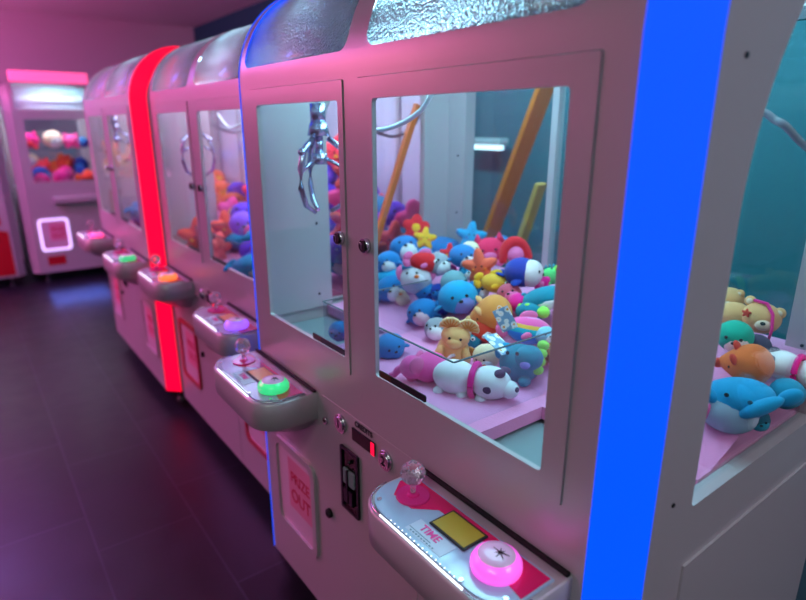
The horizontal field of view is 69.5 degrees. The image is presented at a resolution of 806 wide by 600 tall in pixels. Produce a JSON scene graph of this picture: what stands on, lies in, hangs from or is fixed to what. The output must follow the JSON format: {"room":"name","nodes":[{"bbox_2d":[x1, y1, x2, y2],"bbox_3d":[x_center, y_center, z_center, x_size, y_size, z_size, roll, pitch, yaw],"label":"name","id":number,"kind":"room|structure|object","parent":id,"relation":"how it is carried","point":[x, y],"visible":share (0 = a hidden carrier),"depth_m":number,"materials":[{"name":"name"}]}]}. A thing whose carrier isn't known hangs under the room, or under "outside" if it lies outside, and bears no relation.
{"room":"games hall","nodes":[
{"label":"games hall","id":0,"kind":"room"},
{"bbox_2d":[0,9,194,258],"bbox_3d":[-5.211,-1.701,6.241,6.500,2.750,0.200,-12,21,-35],"label":"wall","id":1,"kind":"structure","parent":0,"point":[29,41],"depth_m":6.82,"materials":[{"name":"grey paint"}]},
{"bbox_2d":[0,0,262,27],"bbox_3d":[-2.021,-1.842,1.777,6.500,0.100,10.800,-12,21,-35],"label":"ceiling","id":2,"kind":"structure","parent":0,"point":[182,13],"depth_m":6.27,"materials":[{"name":"grey paint"}]},
{"bbox_2d":[0,259,805,599],"bbox_3d":[-2.021,0.877,2.598,6.500,0.080,10.800,-12,21,-35],"label":"floor","id":3,"kind":"structure","parent":0,"point":[113,486],"depth_m":2.65,"materials":[{"name":"stone"}]},
{"bbox_2d":[0,141,25,286],"bbox_3d":[-4.356,-1.091,5.640,0.851,1.928,0.910,-12,21,-35],"label":"machine","id":4,"kind":"object","parent":3,"relation":"on","point":[12,265],"visible":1,"depth_m":5.64,"materials":[{"name":"silver metal"}]},
{"bbox_2d":[0,70,103,281],"bbox_3d":[-3.608,-1.292,6.122,0.851,2.035,0.980,-12,21,-35],"label":"machine","id":5,"kind":"object","parent":3,"relation":"on","point":[50,215],"visible":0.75,"depth_m":5.76,"materials":[{"name":"silver metal"}]},
{"bbox_2d":[0,83,40,273],"bbox_3d":[-3.761,-1.162,5.692,0.066,1.821,0.274,-12,21,-35],"label":"light","id":6,"kind":"object","parent":5,"relation":"attached to","point":[7,108],"depth_m":5.61,"materials":[{"name":"plastic"}]},
{"bbox_2d":[20,130,39,148],"bbox_3d":[-3.841,-1.642,5.957,0.196,0.185,0.153,-12,21,-35],"label":"plush","id":7,"kind":"object","parent":5,"relation":"on","point":[33,141],"visible":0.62,"depth_m":5.94},
{"bbox_2d":[25,153,38,166],"bbox_3d":[-3.898,-1.463,6.081,0.152,0.141,0.155,2,17,6],"label":"plush","id":8,"kind":"object","parent":5,"relation":"in","point":[34,159],"visible":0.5,"depth_m":6.04},
{"bbox_2d":[32,166,50,178],"bbox_3d":[-3.745,-1.300,6.016,0.187,0.163,0.177,3,17,9],"label":"plush","id":9,"kind":"object","parent":5,"relation":"on","point":[43,170],"visible":0.46,"depth_m":5.96},
{"bbox_2d":[34,174,50,182],"bbox_3d":[-3.649,-1.212,5.877,0.146,0.133,0.145,11,20,32],"label":"plush","id":10,"kind":"object","parent":5,"relation":"on","point":[38,178],"visible":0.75,"depth_m":5.82},
{"bbox_2d":[43,158,53,172],"bbox_3d":[-3.808,-1.427,6.212,0.073,0.187,0.189,16,23,42],"label":"plush","id":11,"kind":"object","parent":5,"relation":"on","point":[46,161],"visible":0.45,"depth_m":6.20},
{"bbox_2d":[42,131,62,147],"bbox_3d":[-3.665,-1.681,6.083,0.190,0.175,0.207,-12,21,-35],"label":"plush","id":12,"kind":"object","parent":5,"relation":"on","point":[53,139],"visible":1,"depth_m":6.02},
{"bbox_2d":[52,169,71,181],"bbox_3d":[-3.530,-1.270,6.021,0.184,0.166,0.178,4,17,13],"label":"plush","id":13,"kind":"object","parent":5,"relation":"on","point":[57,176],"visible":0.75,"depth_m":5.96},
{"bbox_2d":[51,153,74,170],"bbox_3d":[-3.635,-1.481,6.216,0.141,0.183,0.266,3,17,10],"label":"plush","id":14,"kind":"object","parent":5,"relation":"in","point":[62,160],"visible":0.91,"depth_m":6.17},
{"bbox_2d":[62,132,79,147],"bbox_3d":[-3.530,-1.700,6.186,0.172,0.164,0.135,-12,21,-35],"label":"plush","id":15,"kind":"object","parent":5,"relation":"on","point":[70,140],"visible":1,"depth_m":6.14},
{"bbox_2d":[53,194,96,203],"bbox_3d":[-3.268,-1.025,5.888,0.480,0.060,0.090,-12,21,-35],"label":"shelf","id":16,"kind":"object","parent":5,"relation":"attached to","point":[57,198],"depth_m":5.84,"materials":[{"name":"pink metal"}]},
{"bbox_2d":[71,157,88,170],"bbox_3d":[-3.537,-1.477,6.363,0.175,0.163,0.189,-4,17,-13],"label":"plush","id":17,"kind":"object","parent":5,"relation":"on","point":[78,162],"visible":0.76,"depth_m":6.30},
{"bbox_2d":[79,137,88,146],"bbox_3d":[-3.443,-1.698,6.255,0.120,0.110,0.130,-12,21,-35],"label":"plush","id":18,"kind":"object","parent":5,"relation":"on","point":[83,142],"visible":0.98,"depth_m":6.22},
{"bbox_2d":[75,169,93,180],"bbox_3d":[-3.355,-1.315,6.166,0.232,0.142,0.116,-8,19,-26],"label":"plush","id":19,"kind":"object","parent":5,"relation":"on","point":[87,173],"visible":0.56,"depth_m":6.14},
{"bbox_2d":[77,46,245,401],"bbox_3d":[-1.423,-0.513,3.728,1.058,1.928,1.370,-12,21,-35],"label":"machine","id":20,"kind":"object","parent":3,"relation":"on","point":[116,106],"visible":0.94,"depth_m":3.39,"materials":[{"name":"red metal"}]},
{"bbox_2d":[83,66,117,330],"bbox_3d":[-1.995,-0.675,4.079,0.274,1.821,0.066,-12,21,-35],"label":"light","id":21,"kind":"object","parent":20,"relation":"attached to","point":[97,120],"depth_m":3.95,"materials":[{"name":"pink plastic"}]},
{"bbox_2d":[124,207,139,219],"bbox_3d":[-1.521,-0.509,3.417,0.210,0.089,0.121,-6,18,-19],"label":"plush","id":22,"kind":"object","parent":20,"relation":"in","point":[134,212],"visible":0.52,"depth_m":3.36},
{"bbox_2d":[129,46,181,391],"bbox_3d":[-1.212,-0.375,3.084,0.274,1.821,0.066,-12,21,-35],"label":"light","id":23,"kind":"object","parent":20,"relation":"attached to","point":[139,106],"depth_m":2.97,"materials":[{"name":"red"}]},
{"bbox_2d":[214,170,225,180],"bbox_3d":[-1.377,-0.888,4.270,0.146,0.134,0.151,4,17,14],"label":"plush","id":24,"kind":"object","parent":20,"relation":"in","point":[219,175],"visible":0.34,"depth_m":4.22},
{"bbox_2d":[215,182,229,201],"bbox_3d":[-1.201,-0.723,3.904,0.150,0.140,0.162,-2,17,-8],"label":"plush","id":25,"kind":"object","parent":20,"relation":"on","point":[221,187],"visible":0.46,"depth_m":3.84},
{"bbox_2d":[220,192,245,202],"bbox_3d":[-1.000,-0.563,3.430,0.155,0.143,0.156,4,17,12],"label":"plush","id":26,"kind":"object","parent":20,"relation":"on","point":[240,198],"visible":0.3,"depth_m":3.38},
{"bbox_2d":[227,182,245,197],"bbox_3d":[-1.016,-0.664,3.585,0.139,0.128,0.147,-6,18,-21],"label":"plush","id":27,"kind":"object","parent":20,"relation":"in","point":[236,187],"visible":0.56,"depth_m":3.53},
{"bbox_2d":[137,25,475,492],"bbox_3d":[-0.545,-0.203,2.701,1.058,1.928,1.370,-12,21,-35],"label":"machine","id":28,"kind":"object","parent":3,"relation":"on","point":[214,308],"visible":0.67,"depth_m":2.64,"materials":[{"name":"silver metal"}]},
{"bbox_2d":[149,44,189,396],"bbox_3d":[-1.118,-0.365,3.052,0.274,1.821,0.066,-12,21,-35],"label":"light","id":29,"kind":"object","parent":28,"relation":"attached to","point":[174,124],"depth_m":2.93,"materials":[{"name":"red plastic"}]},
{"bbox_2d":[177,217,216,248],"bbox_3d":[-1.013,-0.321,2.877,0.194,0.187,0.073,-5,17,-15],"label":"plush","id":30,"kind":"object","parent":28,"relation":"on","point":[191,234],"visible":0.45,"depth_m":2.84},
{"bbox_2d":[212,231,231,259],"bbox_3d":[-0.851,-0.240,2.691,0.053,0.152,0.146,11,20,33],"label":"plush","id":31,"kind":"object","parent":28,"relation":"on","point":[220,246],"visible":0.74,"depth_m":2.67},
{"bbox_2d":[224,232,242,249],"bbox_3d":[-0.797,-0.304,2.865,0.262,0.107,0.149,-14,22,-39],"label":"plush","id":32,"kind":"object","parent":28,"relation":"on","point":[233,237],"visible":0.16,"depth_m":2.79},
{"bbox_2d":[211,210,231,237],"bbox_3d":[-0.857,-0.353,2.798,0.058,0.161,0.163,11,20,32],"label":"plush","id":33,"kind":"object","parent":32,"relation":"on","point":[225,229],"visible":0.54,"depth_m":2.77},
{"bbox_2d":[230,202,248,216],"bbox_3d":[-0.780,-0.418,2.854,0.134,0.123,0.135,7,18,23],"label":"plush","id":34,"kind":"object","parent":32,"relation":"on","point":[243,206],"visible":0.38,"depth_m":2.80},
{"bbox_2d":[223,254,252,277],"bbox_3d":[-0.598,-0.140,2.338,0.242,0.102,0.138,-3,17,-9],"label":"plush","id":35,"kind":"object","parent":28,"relation":"on","point":[243,265],"visible":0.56,"depth_m":2.28},
{"bbox_2d":[239,241,250,256],"bbox_3d":[-0.697,-0.228,2.667,0.109,0.102,0.112,-2,17,-6],"label":"plush","id":36,"kind":"object","parent":28,"relation":"on","point":[244,249],"visible":0.17,"depth_m":2.62},
{"bbox_2d":[229,212,248,235],"bbox_3d":[-0.737,-0.350,2.668,0.124,0.108,0.117,16,23,42],"label":"plush","id":37,"kind":"object","parent":36,"relation":"on","point":[238,221],"visible":0.78,"depth_m":2.62},
{"bbox_2d":[326,134,338,171],"bbox_3d":[-0.322,-0.693,2.762,0.181,0.187,0.069,8,19,25],"label":"plush","id":38,"kind":"object","parent":28,"relation":"in","point":[332,152],"visible":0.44,"depth_m":2.73},
{"bbox_2d":[329,211,335,230],"bbox_3d":[-0.378,-0.384,2.835,0.114,0.106,0.120,13,21,36],"label":"plush","id":39,"kind":"object","parent":28,"relation":"on","point":[332,224],"visible":0.09,"depth_m":2.80},
{"bbox_2d":[328,183,335,208],"bbox_3d":[-0.379,-0.508,2.814,0.146,0.131,0.143,12,20,34],"label":"plush","id":40,"kind":"object","parent":39,"relation":"on","point":[331,186],"visible":0.12,"depth_m":2.77},
{"bbox_2d":[327,165,334,182],"bbox_3d":[-0.384,-0.610,2.800,0.115,0.106,0.125,0,16,1],"label":"plush","id":41,"kind":"object","parent":40,"relation":"on","point":[331,174],"visible":0.22,"depth_m":2.77},
{"bbox_2d":[331,262,342,275],"bbox_3d":[-0.224,-0.145,2.290,0.240,0.104,0.138,12,21,34],"label":"plush","id":42,"kind":"object","parent":28,"relation":"on","point":[335,268],"visible":0.05,"depth_m":2.24},
{"bbox_2d":[330,234,341,263],"bbox_3d":[-0.247,-0.193,2.199,0.120,0.111,0.127,-2,17,-5],"label":"plush","id":43,"kind":"object","parent":42,"relation":"on","point":[335,250],"visible":0.35,"depth_m":2.15},
{"bbox_2d":[378,242,386,254],"bbox_3d":[-0.124,-0.197,2.263,0.148,0.145,0.057,9,19,28],"label":"plush","id":44,"kind":"object","parent":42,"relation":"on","point":[382,246],"visible":0.09,"depth_m":2.22},
{"bbox_2d":[377,194,384,212],"bbox_3d":[-0.137,-0.411,2.547,0.158,0.126,0.266,-16,23,-42],"label":"plush","id":45,"kind":"object","parent":28,"relation":"in","point":[380,198],"visible":0.04,"depth_m":2.46},
{"bbox_2d":[380,220,404,252],"bbox_3d":[-0.037,-0.239,2.322,0.159,0.160,0.056,3,17,10],"label":"plush","id":46,"kind":"object","parent":28,"relation":"on","point":[394,231],"visible":0.45,"depth_m":2.30},
{"bbox_2d":[385,226,405,232],"bbox_3d":[-0.036,-0.272,2.457,0.203,0.086,0.121,2,17,7],"label":"plush","id":47,"kind":"object","parent":28,"relation":"on","point":[403,230],"visible":0.02,"depth_m":2.41},
{"bbox_2d":[386,201,405,225],"bbox_3d":[-0.037,-0.364,2.469,0.119,0.111,0.123,1,17,3],"label":"plush","id":48,"kind":"object","parent":47,"relation":"on","point":[396,207],"visible":0.5,"depth_m":2.42},
{"bbox_2d":[395,199,419,227],"bbox_3d":[0.051,-0.334,2.417,0.167,0.173,0.067,-4,17,-14],"label":"plush","id":49,"kind":"object","parent":47,"relation":"on","point":[412,206],"visible":0.27,"depth_m":2.38},
{"bbox_3d":[-0.206,-0.348,2.654,0.155,0.142,0.168,-13,16,10],"label":"plush","id":50,"kind":"object","parent":28,"relation":"in","visible":0},
{"bbox_2d":[328,189,340,212],"bbox_3d":[-0.254,-0.456,2.606,0.178,0.178,0.060,-3,17,-9],"label":"plush","id":51,"kind":"object","parent":50,"relation":"on","point":[333,195],"visible":0.09,"depth_m":2.58},
{"bbox_2d":[334,165,339,188],"bbox_3d":[-0.241,-0.545,2.550,0.055,0.151,0.144,14,22,39],"label":"plush","id":52,"kind":"object","parent":51,"relation":"on","point":[336,168],"visible":0.06,"depth_m":2.51},
{"bbox_3d":[-0.908,-0.392,3.138,0.134,0.123,0.145,13,25,12],"label":"plush","id":53,"kind":"object","parent":28,"relation":"in","visible":0},
{"bbox_2d":[217,196,237,217],"bbox_3d":[-0.903,-0.471,3.067,0.151,0.151,0.052,-10,19,-29],"label":"plush","id":54,"kind":"object","parent":53,"relation":"on","point":[231,201],"visible":0.39,"depth_m":3.03},
{"bbox_2d":[378,103,419,244],"bbox_3d":[-0.203,0.112,2.155,0.660,1.607,0.022,-12,21,-35],"label":"strip","id":55,"kind":"object","parent":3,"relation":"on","point":[410,126],"visible":0.41,"depth_m":2.11,"materials":[{"name":"wood"}]},
{"bbox_2d":[214,0,805,599],"bbox_3d":[0.202,0.138,1.569,1.058,1.928,1.370,-12,21,-35],"label":"machine","id":56,"kind":"object","parent":3,"relation":"on","point":[605,476],"visible":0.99,"depth_m":1.02,"materials":[{"name":"silver metal"}]},
{"bbox_2d":[239,0,282,544],"bbox_3d":[-0.371,-0.024,1.921,0.274,1.821,0.066,-12,21,-35],"label":"light","id":57,"kind":"object","parent":56,"relation":"attached to","point":[271,115],"depth_m":1.78,"materials":[{"name":"blue"}]},
{"bbox_2d":[328,321,343,341],"bbox_3d":[-0.187,0.091,1.698,0.062,0.058,0.066,-4,17,-12],"label":"plush","id":58,"kind":"object","parent":56,"relation":"on","point":[336,329],"visible":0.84,"depth_m":1.67},
{"bbox_2d":[378,275,406,301],"bbox_3d":[-0.036,-0.040,1.960,0.118,0.102,0.130,-8,19,-25],"label":"plush","id":59,"kind":"object","parent":56,"relation":"on","point":[387,295],"visible":0.59,"depth_m":1.91},
{"bbox_2d":[378,269,395,281],"bbox_3d":[-0.051,-0.079,1.963,0.126,0.055,0.071,6,18,19],"label":"plush","id":60,"kind":"object","parent":59,"relation":"on","point":[381,274],"visible":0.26,"depth_m":1.94},
{"bbox_2d":[378,251,402,270],"bbox_3d":[-0.049,-0.130,1.978,0.094,0.078,0.104,-4,17,-14],"label":"plush","id":61,"kind":"object","parent":60,"relation":"on","point":[387,260],"visible":0.84,"depth_m":1.94},
{"bbox_2d":[379,333,409,358],"bbox_3d":[-0.039,0.122,1.577,0.098,0.070,0.089,10,20,30],"label":"plush","id":62,"kind":"object","parent":56,"relation":"on","point":[391,346],"visible":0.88,"depth_m":1.54},
{"bbox_2d":[396,290,409,305],"bbox_3d":[0.000,-0.006,1.908,0.049,0.054,0.046,-1,17,-3],"label":"plush","id":63,"kind":"object","parent":56,"relation":"on","point":[402,299],"visible":1,"depth_m":1.89},
{"bbox_2d":[389,235,421,261],"bbox_3d":[0.022,-0.184,2.086,0.135,0.101,0.132,11,20,32],"label":"plush","id":64,"kind":"object","parent":56,"relation":"on","point":[402,244],"visible":0.45,"depth_m":2.04},
{"bbox_2d":[403,214,429,236],"bbox_3d":[0.048,-0.264,2.112,0.100,0.096,0.038,0,17,0],"label":"plush","id":65,"kind":"object","parent":64,"relation":"on","point":[416,224],"visible":0.62,"depth_m":2.10},
{"bbox_2d":[389,350,454,382],"bbox_3d":[0.055,0.166,1.416,0.163,0.087,0.083,-6,18,-20],"label":"plush","id":66,"kind":"object","parent":56,"relation":"on","point":[420,366],"visible":0.91,"depth_m":1.39},
{"bbox_2d":[415,283,432,299],"bbox_3d":[0.071,-0.028,1.839,0.072,0.063,0.068,10,19,30],"label":"plush","id":67,"kind":"object","parent":56,"relation":"on","point":[425,292],"visible":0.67,"depth_m":1.81},
{"bbox_2d":[396,264,435,293],"bbox_3d":[0.038,-0.072,1.842,0.098,0.106,0.122,-15,23,-41],"label":"plush","id":68,"kind":"object","parent":67,"relation":"on","point":[406,275],"visible":0.75,"depth_m":1.81},
{"bbox_2d":[402,248,436,271],"bbox_3d":[0.059,-0.123,1.814,0.121,0.076,0.062,-5,18,-17],"label":"plush","id":69,"kind":"object","parent":68,"relation":"on","point":[425,260],"visible":0.98,"depth_m":1.80},
{"bbox_2d":[406,298,442,325],"bbox_3d":[0.066,0.036,1.777,0.111,0.088,0.116,-2,17,-6],"label":"plush","id":70,"kind":"object","parent":56,"relation":"on","point":[419,311],"visible":0.8,"depth_m":1.73},
{"bbox_2d":[414,226,436,248],"bbox_3d":[0.078,-0.218,2.049,0.082,0.080,0.036,1,17,5],"label":"plush","id":71,"kind":"object","parent":56,"relation":"in","point":[424,238],"visible":0.98,"depth_m":2.04},
{"bbox_2d":[424,317,442,340],"bbox_3d":[0.097,0.084,1.679,0.074,0.069,0.080,12,20,34],"label":"plush","id":72,"kind":"object","parent":56,"relation":"on","point":[432,330],"visible":0.82,"depth_m":1.65},
{"bbox_2d":[430,283,440,300],"bbox_3d":[0.110,-0.025,1.830,0.063,0.056,0.061,-11,20,-32],"label":"plush","id":73,"kind":"object","parent":56,"relation":"on","point":[436,287],"visible":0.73,"depth_m":1.80},
{"bbox_2d":[432,252,450,275],"bbox_3d":[0.111,-0.113,1.839,0.081,0.075,0.083,2,17,6],"label":"plush","id":74,"kind":"object","parent":73,"relation":"on","point":[443,265],"visible":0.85,"depth_m":1.81},
{"bbox_2d":[422,236,459,252],"bbox_3d":[0.126,-0.203,2.215,0.184,0.077,0.108,3,17,9],"label":"plush","id":75,"kind":"object","parent":56,"relation":"on","point":[440,242],"visible":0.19,"depth_m":2.17},
{"bbox_2d":[440,243,452,256],"bbox_3d":[0.154,-0.154,1.909,0.069,0.067,0.026,1,17,3],"label":"plush","id":76,"kind":"object","parent":56,"relation":"in","point":[449,246],"visible":0.32,"depth_m":1.90},
{"bbox_2d":[434,280,477,313],"bbox_3d":[0.159,-0.011,1.719,0.134,0.099,0.137,-14,22,-38],"label":"plush","id":77,"kind":"object","parent":56,"relation":"on","point":[455,297],"visible":0.86,"depth_m":1.67},
{"bbox_2d":[440,270,467,287],"bbox_3d":[0.154,-0.051,1.749,0.084,0.077,0.087,-1,17,-4],"label":"plush","id":78,"kind":"object","parent":77,"relation":"on","point":[452,275],"visible":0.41,"depth_m":1.72},
{"bbox_2d":[434,317,479,363],"bbox_3d":[0.128,0.118,1.474,0.109,0.166,0.092,-7,18,-21],"label":"plush","id":79,"kind":"object","parent":56,"relation":"on","point":[455,334],"visible":0.74,"depth_m":1.44},
{"bbox_2d":[459,267,470,280],"bbox_3d":[0.205,-0.088,1.829,0.061,0.056,0.061,11,20,31],"label":"plush","id":80,"kind":"object","parent":56,"relation":"on","point":[463,270],"visible":0.34,"depth_m":1.80},
{"bbox_2d":[448,244,474,266],"bbox_3d":[0.193,-0.141,1.837,0.101,0.074,0.104,7,18,23],"label":"plush","id":81,"kind":"object","parent":80,"relation":"on","point":[459,253],"visible":0.79,"depth_m":1.80},
{"bbox_2d":[456,221,486,243],"bbox_3d":[0.249,-0.233,2.120,0.114,0.110,0.050,1,17,4],"label":"plush","id":82,"kind":"object","parent":56,"relation":"in","point":[469,234],"visible":0.7,"depth_m":2.11},
{"bbox_2d":[463,241,479,248],"bbox_3d":[0.218,-0.162,1.878,0.062,0.057,0.066,-16,23,-42],"label":"plush","id":83,"kind":"object","parent":56,"relation":"in","point":[473,244],"visible":0.27,"depth_m":1.86},
{"bbox_2d":[468,334,480,347],"bbox_3d":[0.192,0.109,1.589,0.041,0.046,0.043,-9,19,-27],"label":"plush","id":84,"kind":"object","parent":56,"relation":"on","point":[474,341],"visible":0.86,"depth_m":1.57},
{"bbox_2d":[433,359,518,401],"bbox_3d":[0.162,0.186,1.349,0.221,0.092,0.092,6,18,21],"label":"plush","id":85,"kind":"object","parent":56,"relation":"on","point":[461,379],"visible":0.94,"depth_m":1.32},
{"bbox_2d":[469,280,488,298],"bbox_3d":[0.217,-0.031,1.742,0.089,0.066,0.088,14,21,38],"label":"plush","id":86,"kind":"object","parent":56,"relation":"on","point":[482,292],"visible":0.22,"depth_m":1.71},
{"bbox_2d":[462,248,497,280],"bbox_3d":[0.226,-0.099,1.719,0.107,0.109,0.038,6,18,18],"label":"plush","id":87,"kind":"object","parent":86,"relation":"on","point":[479,263],"visible":0.73,"depth_m":1.70},
{"bbox_2d":[469,344,498,365],"bbox_3d":[0.214,0.146,1.498,0.070,0.071,0.081,-6,18,-20],"label":"plush","id":88,"kind":"object","parent":56,"relation":"on","point":[489,358],"visible":0.57,"depth_m":1.47},
{"bbox_2d":[470,322,502,341],"bbox_3d":[0.221,0.081,1.585,0.115,0.072,0.059,-3,17,-11],"label":"plush","id":89,"kind":"object","parent":56,"relation":"on","point":[484,329],"visible":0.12,"depth_m":1.57},
{"bbox_2d":[465,294,512,328],"bbox_3d":[0.242,0.043,1.593,0.119,0.115,0.102,-5,18,-17],"label":"plush","id":90,"kind":"object","parent":89,"relation":"on","point":[482,313],"visible":0.58,"depth_m":1.56},
{"bbox_2d":[474,232,504,265],"bbox_3d":[0.294,-0.172,1.966,0.116,0.117,0.093,3,17,9],"label":"plush","id":91,"kind":"object","parent":56,"relation":"on","point":[490,246],"visible":0.45,"depth_m":1.94},
{"bbox_2d":[473,269,508,292],"bbox_3d":[0.263,-0.053,1.695,0.113,0.071,0.058,-3,17,-10],"label":"plush","id":92,"kind":"object","parent":56,"relation":"in","point":[491,282],"visible":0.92,"depth_m":1.68,"materials":[{"name":"yellow fabric"}]},
{"bbox_2d":[494,547,508,559],"bbox_3d":[0.156,0.406,0.936,0.021,0.003,0.031,-8,19,-26],"label":"print","id":93,"kind":"object","parent":56,"relation":"on","point":[500,553],"depth_m":0.93,"materials":[{"name":"black"}]},
{"bbox_2d":[492,305,517,331],"bbox_3d":[0.257,0.048,1.463,0.066,0.074,0.004,4,17,13],"label":"card","id":94,"kind":"object","parent":56,"relation":"in","point":[504,317],"visible":1,"depth_m":1.46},
{"bbox_2d":[496,283,521,299],"bbox_3d":[0.304,-0.014,1.659,0.074,0.068,0.074,14,22,39],"label":"plush","id":95,"kind":"object","parent":56,"relation":"on","point":[506,290],"visible":0.65,"depth_m":1.63},
{"bbox_2d":[496,257,543,286],"bbox_3d":[0.336,-0.080,1.670,0.130,0.085,0.119,-2,17,-7],"label":"plush","id":96,"kind":"object","parent":95,"relation":"on","point":[520,271],"visible":1,"depth_m":1.63},
{"bbox_2d":[534,276,550,288],"bbox_3d":[0.390,-0.048,1.649,0.055,0.057,0.018,2,17,8],"label":"plush","id":97,"kind":"object","parent":96,"relation":"on","point":[545,280],"visible":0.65,"depth_m":1.64},
{"bbox_2d":[499,236,532,262],"bbox_3d":[0.365,-0.162,1.876,0.109,0.087,0.045,2,17,6],"label":"plush","id":98,"kind":"object","parent":56,"relation":"on","point":[513,247],"visible":0.86,"depth_m":1.86},
{"bbox_2d":[508,293,523,311],"bbox_3d":[0.321,0.008,1.610,0.059,0.054,0.062,2,17,6],"label":"plush","id":99,"kind":"object","parent":56,"relation":"on","point":[515,299],"visible":0.39,"depth_m":1.59},
{"bbox_2d":[495,340,548,386],"bbox_3d":[0.284,0.148,1.409,0.114,0.113,0.114,-5,18,-17],"label":"plush","id":100,"kind":"object","parent":56,"relation":"on","point":[525,362],"visible":0.89,"depth_m":1.38},
{"bbox_2d":[483,332,506,354],"bbox_3d":[0.233,0.106,1.428,0.049,0.036,0.076,-12,21,-35],"label":"card","id":101,"kind":"object","parent":100,"relation":"on","point":[495,340],"visible":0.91,"depth_m":1.43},
{"bbox_2d":[496,311,548,343],"bbox_3d":[0.316,0.073,1.515,0.144,0.090,0.073,-2,17,-7],"label":"plush","id":102,"kind":"object","parent":56,"relation":"on","point":[528,323],"visible":0.64,"depth_m":1.50},
{"bbox_2d":[515,302,549,318],"bbox_3d":[0.348,0.034,1.560,0.094,0.058,0.086,6,18,19],"label":"plush","id":103,"kind":"object","parent":56,"relation":"on","point":[543,312],"visible":0.71,"depth_m":1.54},
{"bbox_2d":[521,285,554,309],"bbox_3d":[0.378,-0.006,1.574,0.147,0.072,0.086,9,19,28],"label":"plush","id":104,"kind":"object","parent":103,"relation":"on","point":[542,296],"visible":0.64,"depth_m":1.54},
{"bbox_2d":[536,326,551,342],"bbox_3d":[0.367,0.092,1.489,0.055,0.051,0.056,6,18,19],"label":"plush","id":105,"kind":"object","parent":56,"relation":"on","point":[544,329],"visible":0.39,"depth_m":1.47},
{"bbox_2d":[544,264,556,284],"bbox_3d":[0.440,-0.074,1.696,0.075,0.059,0.052,-3,17,-11],"label":"plush","id":106,"kind":"object","parent":56,"relation":"on","point":[550,271],"visible":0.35,"depth_m":1.68},
{"bbox_2d":[581,0,730,599],"bbox_3d":[0.412,0.277,0.926,0.274,1.821,0.066,-12,21,-35],"label":"light","id":107,"kind":"object","parent":56,"relation":"attached to","point":[648,515],"depth_m":0.79,"materials":[{"name":"blue"}]},
{"bbox_2d":[725,287,744,303],"bbox_3d":[0.768,-0.002,1.397,0.060,0.074,0.104,-5,17,-16],"label":"plush","id":108,"kind":"object","parent":56,"relation":"in","point":[733,294],"visible":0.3,"depth_m":1.35},
{"bbox_2d":[718,320,754,351],"bbox_3d":[0.709,0.077,1.239,0.073,0.067,0.076,-2,17,-6],"label":"plush","id":109,"kind":"object","parent":56,"relation":"on","point":[731,330],"visible":0.77,"depth_m":1.22},
{"bbox_2d":[715,340,774,382],"bbox_3d":[0.692,0.133,1.175,0.103,0.093,0.084,2,17,7],"label":"plush","id":110,"kind":"object","parent":56,"relation":"on","point":[752,361],"visible":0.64,"depth_m":1.15},
{"bbox_2d":[705,377,803,433],"bbox_3d":[0.652,0.205,1.108,0.110,0.109,0.165,-16,23,-42],"label":"plush","id":111,"kind":"object","parent":56,"relation":"on","point":[736,405],"visible":0.77,"depth_m":1.08},
{"bbox_2d":[753,334,771,351],"bbox_3d":[0.769,0.100,1.259,0.055,0.052,0.058,-8,19,-25],"label":"plush","id":112,"kind":"object","parent":56,"relation":"on","point":[762,340],"visible":0.24,"depth_m":1.24},
{"bbox_2d":[722,295,785,339],"bbox_3d":[0.779,0.044,1.305,0.076,0.107,0.138,-10,20,-31],"label":"plush","id":113,"kind":"object","parent":112,"relation":"on","point":[762,317],"visible":0.88,"depth_m":1.27},
{"bbox_2d":[754,414,770,431],"bbox_3d":[0.676,0.227,1.109,0.045,0.041,0.047,-3,17,-9],"label":"plush","id":114,"kind":"object","parent":56,"relation":"on","point":[764,422],"visible":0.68,"depth_m":1.09},
{"bbox_2d":[769,378,805,408],"bbox_3d":[0.746,0.181,1.130,0.066,0.057,0.062,0,17,0],"label":"plush","id":115,"kind":"object","parent":56,"relation":"on","point":[780,385],"visible":0.42,"depth_m":1.11},
{"bbox_2d":[770,347,805,386],"bbox_3d":[0.800,0.143,1.170,0.170,0.071,0.071,16,23,42],"label":"plush","id":116,"kind":"object","parent":56,"relation":"on","point":[787,364],"visible":0.7,"depth_m":1.17},
{"bbox_2d":[483,87,553,237],"bbox_3d":[0.418,-0.288,2.858,0.110,1.966,0.784,-15,22,-41],"label":"leaning board","id":117,"kind":"object","parent":3,"relation":"on","point":[541,97],"visible":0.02,"depth_m":2.62,"materials":[{"name":"wood"}]},
{"bbox_2d":[508,182,546,261],"bbox_3d":[0.472,0.054,2.901,0.421,1.285,0.070,16,23,42],"label":"leaning board","id":118,"kind":"object","parent":3,"relation":"on","point":[538,190],"visible":0.4,"depth_m":2.63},
{"bbox_2d":[193,0,805,339],"bbox_3d":[0.495,-1.026,4.003,0.200,2.750,10.400,-12,21,-35],"label":"wall","id":119,"kind":"structure","parent":0,"point":[770,241],"depth_m":2.58,"materials":[{"name":"teal paint"}]},
{"bbox_2d":[474,138,508,149],"bbox_3d":[0.527,-0.975,3.626,0.090,0.070,0.280,-12,21,-35],"label":"wall lamp","id":120,"kind":"object","parent":119,"relation":"attached to","point":[479,143],"visible":0.84,"depth_m":3.56,"materials":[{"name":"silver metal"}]},
{"bbox_2d":[474,144,503,149],"bbox_3d":[0.527,-0.956,3.632,0.050,0.030,0.240,-12,21,-35],"label":"diffuser","id":121,"kind":"object","parent":120,"relation":"attached to","point":[476,146],"depth_m":3.58,"materials":[{"name":"white"}]},
{"bbox_3d":[-0.247,-0.223,2.333,0.133,0.128,0.043,-9,16,15],"label":"plush","id":122,"kind":"object","parent":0,"visible":0},
{"bbox_2d":[330,212,340,233],"bbox_3d":[-0.224,-0.309,2.321,0.141,0.143,0.059,-8,18,-24],"label":"plush","id":123,"kind":"object","parent":122,"relation":"on","point":[335,216],"visible":0.13,"depth_m":2.29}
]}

